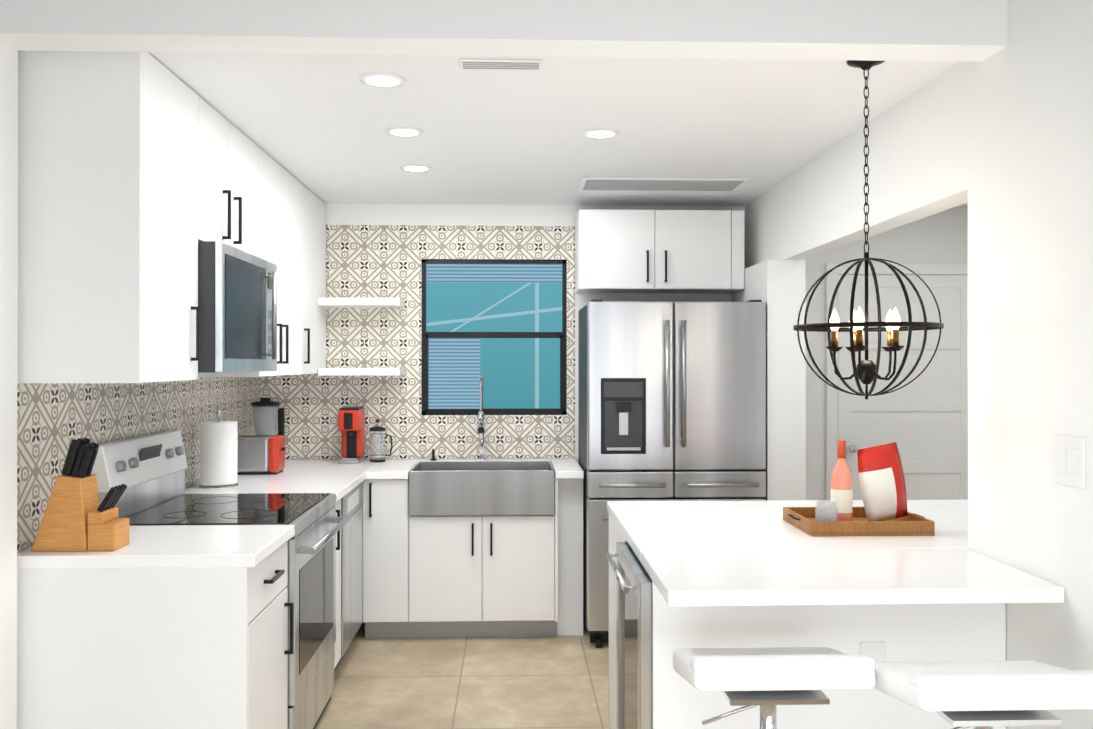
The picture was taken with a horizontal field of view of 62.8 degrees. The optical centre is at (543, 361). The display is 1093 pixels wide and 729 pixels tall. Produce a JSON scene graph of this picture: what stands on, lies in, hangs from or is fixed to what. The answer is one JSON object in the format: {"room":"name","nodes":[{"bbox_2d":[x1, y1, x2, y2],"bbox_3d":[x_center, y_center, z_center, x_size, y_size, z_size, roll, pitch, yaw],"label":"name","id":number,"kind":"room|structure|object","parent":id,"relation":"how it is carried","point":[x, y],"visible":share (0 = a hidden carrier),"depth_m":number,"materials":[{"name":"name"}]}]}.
{"room":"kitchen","nodes":[
{"label":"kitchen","id":0,"kind":"room"},
{"bbox_2d":[17,377,259,552],"bbox_3d":[-1.716,0.226,4.069,0.105,2.570,2.890,0,0,-2],"label":"wall","id":1,"kind":"structure","parent":0,"point":[54,420],"depth_m":3.33,"materials":[{"name":"tile"}]},
{"bbox_2d":[0,39,17,728],"bbox_3d":[-2.198,0.296,2.536,1.315,2.420,0.140,0,0,-2],"label":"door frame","id":2,"kind":"structure","parent":1,"relation":"attached to","point":[8,329],"depth_m":2.58,"materials":[{"name":"white paint"}]},
{"bbox_2d":[17,50,204,382],"bbox_3d":[-1.426,-0.446,2.959,0.392,1.028,0.504,0,0,-2],"label":"upper cabinet","id":3,"kind":"object","parent":1,"relation":"attached to","point":[141,175],"depth_m":2.71,"materials":[{"name":"white paint"}]},
{"bbox_2d":[205,101,232,245],"bbox_3d":[-1.441,-0.698,3.385,0.392,0.522,0.342,0,0,-2],"label":"upper cabinet","id":4,"kind":"object","parent":1,"relation":"attached to","point":[218,130],"depth_m":3.44,"materials":[{"name":"white paint"}]},
{"bbox_2d":[205,153,284,376],"bbox_3d":[-1.467,-0.443,4.151,0.392,1.028,0.346,0,0,-2],"label":"upper cabinet","id":5,"kind":"object","parent":1,"relation":"attached to","point":[274,172],"depth_m":4.25,"materials":[{"name":"white paint"}]},
{"bbox_2d":[233,125,264,259],"bbox_3d":[-1.454,-0.697,3.766,0.392,0.522,0.422,0,0,-2],"label":"upper cabinet","id":6,"kind":"object","parent":1,"relation":"attached to","point":[248,159],"depth_m":3.83,"materials":[{"name":"white paint"}]},
{"bbox_2d":[198,241,276,372],"bbox_3d":[-1.386,-0.194,3.596,0.515,0.472,0.752,0,0,-2],"label":"over-the-range microwave","id":7,"kind":"object","parent":6,"relation":"attached to","point":[237,296],"visible":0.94,"depth_m":3.37,"materials":[{"name":"grey metal"}]},
{"bbox_2d":[281,170,304,375],"bbox_3d":[-1.481,-0.442,4.559,0.392,1.028,0.470,0,0,-2],"label":"upper cabinet","id":8,"kind":"object","parent":1,"relation":"attached to","point":[293,256],"depth_m":4.62,"materials":[{"name":"white paint"}]},
{"bbox_2d":[305,187,320,373],"bbox_3d":[-1.496,-0.440,4.969,0.392,1.028,0.350,0,0,-2],"label":"upper cabinet","id":9,"kind":"object","parent":1,"relation":"attached to","point":[312,202],"depth_m":5.06,"materials":[{"name":"white paint"}]},
{"bbox_2d":[321,201,325,367],"bbox_3d":[-1.506,-0.440,5.280,0.392,1.028,0.272,0,0,-2],"label":"upper cabinet","id":10,"kind":"object","parent":1,"relation":"attached to","point":[323,206],"depth_m":5.35,"materials":[{"name":"white paint"}]},
{"bbox_2d":[315,616,609,728],"bbox_3d":[0.565,1.555,1.988,9.000,0.100,10.000,0,0,-2],"label":"floor","id":11,"kind":"structure","parent":0,"point":[558,682],"depth_m":4.19,"materials":[{"name":"beige tile"}]},
{"bbox_2d":[17,541,292,728],"bbox_3d":[-1.266,1.068,2.960,0.712,0.880,0.503,0,0,-2],"label":"base cabinet","id":12,"kind":"object","parent":11,"relation":"on","point":[163,648],"depth_m":2.71,"materials":[{"name":"white paint"}]},
{"bbox_2d":[91,430,349,728],"bbox_3d":[-1.242,0.907,3.598,0.802,1.205,0.760,0,0,-2],"label":"range","id":13,"kind":"object","parent":11,"relation":"on","point":[148,470],"visible":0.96,"depth_m":3.51,"materials":[{"name":"grey metal"}]},
{"bbox_2d":[293,499,340,668],"bbox_3d":[-1.305,1.071,4.098,0.712,0.880,0.235,0,0,-2],"label":"base cabinet","id":14,"kind":"object","parent":11,"relation":"on","point":[337,645],"depth_m":4.14,"materials":[{"name":"white paint"}]},
{"bbox_2d":[341,482,362,656],"bbox_3d":[-1.301,1.074,4.506,0.690,0.876,0.564,0,0,-2],"label":"dishwasher","id":15,"kind":"object","parent":11,"relation":"on","point":[351,569],"visible":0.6,"depth_m":4.47,"materials":[{"name":"grey"}]},
{"bbox_2d":[362,479,408,637],"bbox_3d":[-0.859,1.073,5.123,0.244,0.880,0.622,0,0,-2],"label":"base cabinet","id":16,"kind":"object","parent":11,"relation":"on","point":[385,506],"depth_m":4.81,"materials":[{"name":"white paint"}]},
{"bbox_2d":[17,459,583,568],"bbox_3d":[-0.709,0.611,4.083,1.904,0.040,2.714,0,0,-2],"label":"countertop","id":17,"kind":"structure","parent":16,"relation":"on","point":[203,546],"depth_m":3.06,"materials":[{"name":"white stone"}]},
{"bbox_2d":[31,437,128,551],"bbox_3d":[-1.452,0.415,2.817,0.254,0.345,0.110,0,0,-2],"label":"knife block","id":18,"kind":"object","parent":17,"relation":"on","point":[77,517],"visible":1,"depth_m":2.76,"materials":[{"name":"brown wood"}]},
{"bbox_2d":[199,409,237,488],"bbox_3d":[-1.529,0.409,4.220,0.176,0.364,0.176,0,0,-2],"label":"paper towel holder","id":19,"kind":"object","parent":17,"relation":"on","point":[218,451],"visible":1,"depth_m":4.15,"materials":[{"name":"white paper"}]},
{"bbox_2d":[237,435,285,474],"bbox_3d":[-1.513,0.494,4.746,0.288,0.197,0.174,0,0,-2],"label":"toaster","id":20,"kind":"object","parent":17,"relation":"on","point":[260,454],"visible":0.88,"depth_m":4.66,"materials":[{"name":"silver metal"}]},
{"bbox_2d":[251,397,284,435],"bbox_3d":[-1.549,0.399,5.040,0.183,0.388,0.156,0,0,-2],"label":"blender","id":21,"kind":"object","parent":17,"relation":"on","point":[267,402],"visible":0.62,"depth_m":5.02,"materials":[{"name":"clear glass"}]},
{"bbox_2d":[338,406,364,463],"bbox_3d":[-1.131,0.433,5.290,0.120,0.322,0.233,0,0,-2],"label":"coffee maker","id":22,"kind":"object","parent":17,"relation":"on","point":[351,423],"visible":1,"depth_m":5.26,"materials":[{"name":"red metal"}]},
{"bbox_2d":[369,419,392,461],"bbox_3d":[-0.960,0.467,5.300,0.138,0.253,0.096,0,0,-2],"label":"press","id":23,"kind":"object","parent":17,"relation":"on","point":[377,428],"visible":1,"depth_m":5.28,"materials":[{"name":"clear glass"}]},
{"bbox_2d":[430,449,436,460],"bbox_3d":[-0.657,0.557,5.353,0.039,0.074,0.076,0,0,-2],"label":"soap dispenser","id":24,"kind":"object","parent":17,"relation":"on","point":[433,458],"visible":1,"depth_m":5.36,"materials":[{"name":"black metal"}]},
{"bbox_2d":[477,376,486,460],"bbox_3d":[-0.365,0.341,5.298,0.056,0.507,0.202,0,0,-2],"label":"spring faucet","id":25,"kind":"object","parent":17,"relation":"on","point":[480,418],"visible":1,"depth_m":5.23,"materials":[{"name":"silver metal"}]},
{"bbox_2d":[409,461,554,515],"bbox_3d":[-0.337,0.707,5.042,0.780,0.240,0.478,0,0,-2],"label":"farmhouse sink","id":26,"kind":"object","parent":17,"relation":"in","point":[436,488],"visible":1,"depth_m":4.81,"materials":[{"name":"silver metal"}]},
{"bbox_2d":[409,515,484,637],"bbox_3d":[-0.537,1.173,5.134,0.395,0.680,0.622,0,0,-2],"label":"base cabinet","id":27,"kind":"object","parent":11,"relation":"on","point":[447,552],"depth_m":4.82,"materials":[{"name":"white paint"}]},
{"bbox_2d":[485,494,560,636],"bbox_3d":[-0.135,1.173,5.148,0.410,0.680,0.622,0,0,-2],"label":"base cabinet","id":28,"kind":"object","parent":11,"relation":"on","point":[523,552],"depth_m":4.84,"materials":[{"name":"white paint"}]},
{"bbox_2d":[605,542,651,728],"bbox_3d":[0.562,1.071,2.893,0.673,0.872,0.594,0,0,-2],"label":"dishwasher","id":29,"kind":"object","parent":11,"relation":"on","point":[633,645],"visible":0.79,"depth_m":2.82,"materials":[{"name":"grey metal"}]},
{"bbox_2d":[578,299,765,647],"bbox_3d":[0.691,0.595,5.051,0.941,1.837,0.836,0,0,-2],"label":"refrigerator","id":30,"kind":"object","parent":11,"relation":"on","point":[671,401],"visible":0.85,"depth_m":4.70,"materials":[{"name":"grey metal"}]},
{"bbox_2d":[731,260,805,500],"bbox_3d":[1.274,0.488,5.127,0.205,2.050,0.780,0,0,-2],"label":"wall","id":31,"kind":"structure","parent":11,"relation":"on","point":[778,287],"depth_m":4.74,"materials":[{"name":"white paint"}]},
{"bbox_2d":[673,647,875,728],"bbox_3d":[0.561,1.101,2.234,0.430,0.809,0.410,0,0,-2],"label":"bar stool","id":32,"kind":"object","parent":11,"relation":"on","point":[767,680],"visible":1,"depth_m":2.09,"materials":[{"name":"white leather"}]},
{"bbox_2d":[609,514,1005,728],"bbox_3d":[1.149,1.068,3.185,1.710,0.880,1.190,0,0,-2],"label":"base cabinet","id":33,"kind":"object","parent":11,"relation":"on","point":[935,632],"visible":0.31,"depth_m":2.58,"materials":[{"name":"white paint"}]},
{"bbox_2d":[607,500,1063,605],"bbox_3d":[1.161,0.608,3.057,1.735,0.040,1.490,0,0,-2],"label":"countertop","id":34,"kind":"structure","parent":33,"relation":"on","point":[724,553],"depth_m":2.62,"materials":[{"name":"white stone"}]},
{"bbox_2d":[783,507,934,536],"bbox_3d":[1.104,0.564,3.170,0.466,0.048,0.320,0,0,-2],"label":"wood tray","id":35,"kind":"object","parent":34,"relation":"on","point":[859,524],"visible":0.79,"depth_m":3.02,"materials":[{"name":"brown wood"}]},
{"bbox_2d":[815,500,837,521],"bbox_3d":[0.972,0.529,3.075,0.076,0.095,0.076,0,0,-2],"label":"glass","id":36,"kind":"object","parent":35,"relation":"on","point":[823,510],"visible":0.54,"depth_m":3.06,"materials":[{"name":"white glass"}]},
{"bbox_2d":[831,440,852,521],"bbox_3d":[1.045,0.428,3.138,0.073,0.298,0.073,0,0,-2],"label":"wine bottle","id":37,"kind":"object","parent":35,"relation":"on","point":[841,489],"visible":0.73,"depth_m":3.11,"materials":[{"name":"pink glass"}]},
{"bbox_2d":[857,442,907,520],"bbox_3d":[1.199,0.430,3.164,0.194,0.286,0.070,0,0,-2],"label":"bag","id":38,"kind":"object","parent":35,"relation":"on","point":[882,482],"visible":0.98,"depth_m":3.14,"materials":[{"name":"white"}]},
{"bbox_2d":[860,642,885,661],"bbox_3d":[0.949,0.867,2.579,0.074,0.116,0.008,0,0,-2],"label":"outlet","id":39,"kind":"object","parent":33,"relation":"attached to","point":[876,651],"visible":0.46,"depth_m":2.58,"materials":[{"name":"white plastic"}]},
{"bbox_2d":[873,660,1092,728],"bbox_3d":[1.008,1.088,2.050,0.430,0.834,0.410,0,0,-2],"label":"bar stool","id":40,"kind":"object","parent":11,"relation":"on","point":[974,694],"visible":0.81,"depth_m":1.91,"materials":[{"name":"white leather"}]},
{"bbox_2d":[0,0,1007,61],"bbox_3d":[-0.757,-1.128,2.590,4.200,0.430,0.140,0,0,-2],"label":"header beam","id":41,"kind":"structure","parent":0,"point":[930,30],"depth_m":2.56,"materials":[{"name":"white paint"}]},
{"bbox_2d":[148,52,967,207],"bbox_3d":[1.238,-1.009,4.225,6.100,0.100,2.989,0,0,-2],"label":"ceiling","id":42,"kind":"structure","parent":0,"point":[317,125],"depth_m":3.54,"materials":[{"name":"white paint"}]},
{"bbox_2d":[359,72,405,87],"bbox_3d":[-0.549,-0.959,3.062,0.160,0.006,0.160,0,0,-2],"label":"recessed light","id":43,"kind":"object","parent":42,"relation":"in","point":[381,80],"visible":1,"depth_m":3.06,"materials":[{"name":"white"}]},
{"bbox_2d":[385,127,423,137],"bbox_3d":[-0.580,-0.957,3.746,0.160,0.006,0.160,0,0,-2],"label":"recessed light","id":44,"kind":"object","parent":42,"relation":"in","point":[407,132],"visible":0.96,"depth_m":3.74,"materials":[{"name":"white"}]},
{"bbox_2d":[400,164,431,171],"bbox_3d":[-0.631,-0.955,4.440,0.160,0.006,0.160,0,0,-2],"label":"recessed light","id":45,"kind":"object","parent":42,"relation":"in","point":[416,168],"visible":1,"depth_m":4.43,"materials":[{"name":"white"}]},
{"bbox_2d":[459,58,542,69],"bbox_3d":[-0.136,-0.958,2.893,0.267,0.009,0.087,0,0,-2],"label":"ceiling vent","id":46,"kind":"object","parent":42,"relation":"in","point":[502,64],"visible":1,"depth_m":2.88,"materials":[{"name":"white metal"}]},
{"bbox_2d":[582,129,619,138],"bbox_3d":[0.243,-0.957,3.775,0.160,0.006,0.160,0,0,-2],"label":"recessed light","id":47,"kind":"object","parent":42,"relation":"in","point":[600,133],"visible":0.98,"depth_m":3.76,"materials":[{"name":"white"}]},
{"bbox_2d":[578,177,749,191],"bbox_3d":[0.636,-0.951,4.834,0.880,0.012,0.330,0,0,-2],"label":"ceiling vent","id":48,"kind":"object","parent":42,"relation":"in","point":[660,184],"visible":1,"depth_m":4.79,"materials":[{"name":"white metal"}]},
{"bbox_2d":[793,60,943,398],"bbox_3d":[1.031,-0.420,2.857,0.449,1.083,0.450,0,0,-2],"label":"orb chandelier","id":49,"kind":"object","parent":42,"relation":"hanging from","point":[865,371],"visible":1,"depth_m":2.84,"materials":[{"name":"brown metal"}]},
{"bbox_2d":[260,204,967,499],"bbox_3d":[1.211,0.205,5.564,6.060,2.620,0.105,0,0,-2],"label":"wall","id":50,"kind":"structure","parent":0,"point":[378,250],"depth_m":5.45,"materials":[{"name":"white paint"}]},
{"bbox_2d":[422,259,566,414],"bbox_3d":[-0.300,-0.147,5.504,0.885,0.952,0.071,0,0,-2],"label":"window","id":51,"kind":"structure","parent":50,"relation":"in","point":[499,326],"depth_m":5.53,"materials":[{"name":"black"}]},
{"bbox_2d":[575,209,743,293],"bbox_3d":[0.681,-0.646,5.316,0.962,0.460,0.352,0,0,-2],"label":"upper cabinet","id":52,"kind":"object","parent":50,"relation":"attached to","point":[666,251],"visible":1,"depth_m":5.17,"materials":[{"name":"white paint"}]},
{"bbox_2d":[825,263,967,499],"bbox_3d":[2.249,0.454,5.494,1.010,2.120,0.108,0,0,-2],"label":"door","id":53,"kind":"structure","parent":50,"relation":"in","point":[921,420],"depth_m":5.53,"materials":[{"name":"white paint"}]},
{"bbox_2d":[745,62,967,267],"bbox_3d":[1.350,-0.749,4.173,0.120,0.420,2.700,0,0,-2],"label":"wall","id":54,"kind":"structure","parent":0,"point":[918,156],"depth_m":3.54,"materials":[{"name":"white paint"}]},
{"bbox_2d":[967,0,1092,728],"bbox_3d":[1.459,0.192,1.022,0.120,2.620,3.600,0,0,-2],"label":"wall","id":55,"kind":"structure","parent":0,"point":[1030,220],"depth_m":2.46,"materials":[{"name":"white paint"}]},
{"bbox_2d":[1055,434,1084,488],"bbox_3d":[1.350,0.256,2.299,0.008,0.130,0.120,0,0,-2],"label":"plate","id":56,"kind":"object","parent":55,"relation":"attached to","point":[1069,460],"visible":1,"depth_m":2.29,"materials":[{"name":"white plastic"}]}
]}

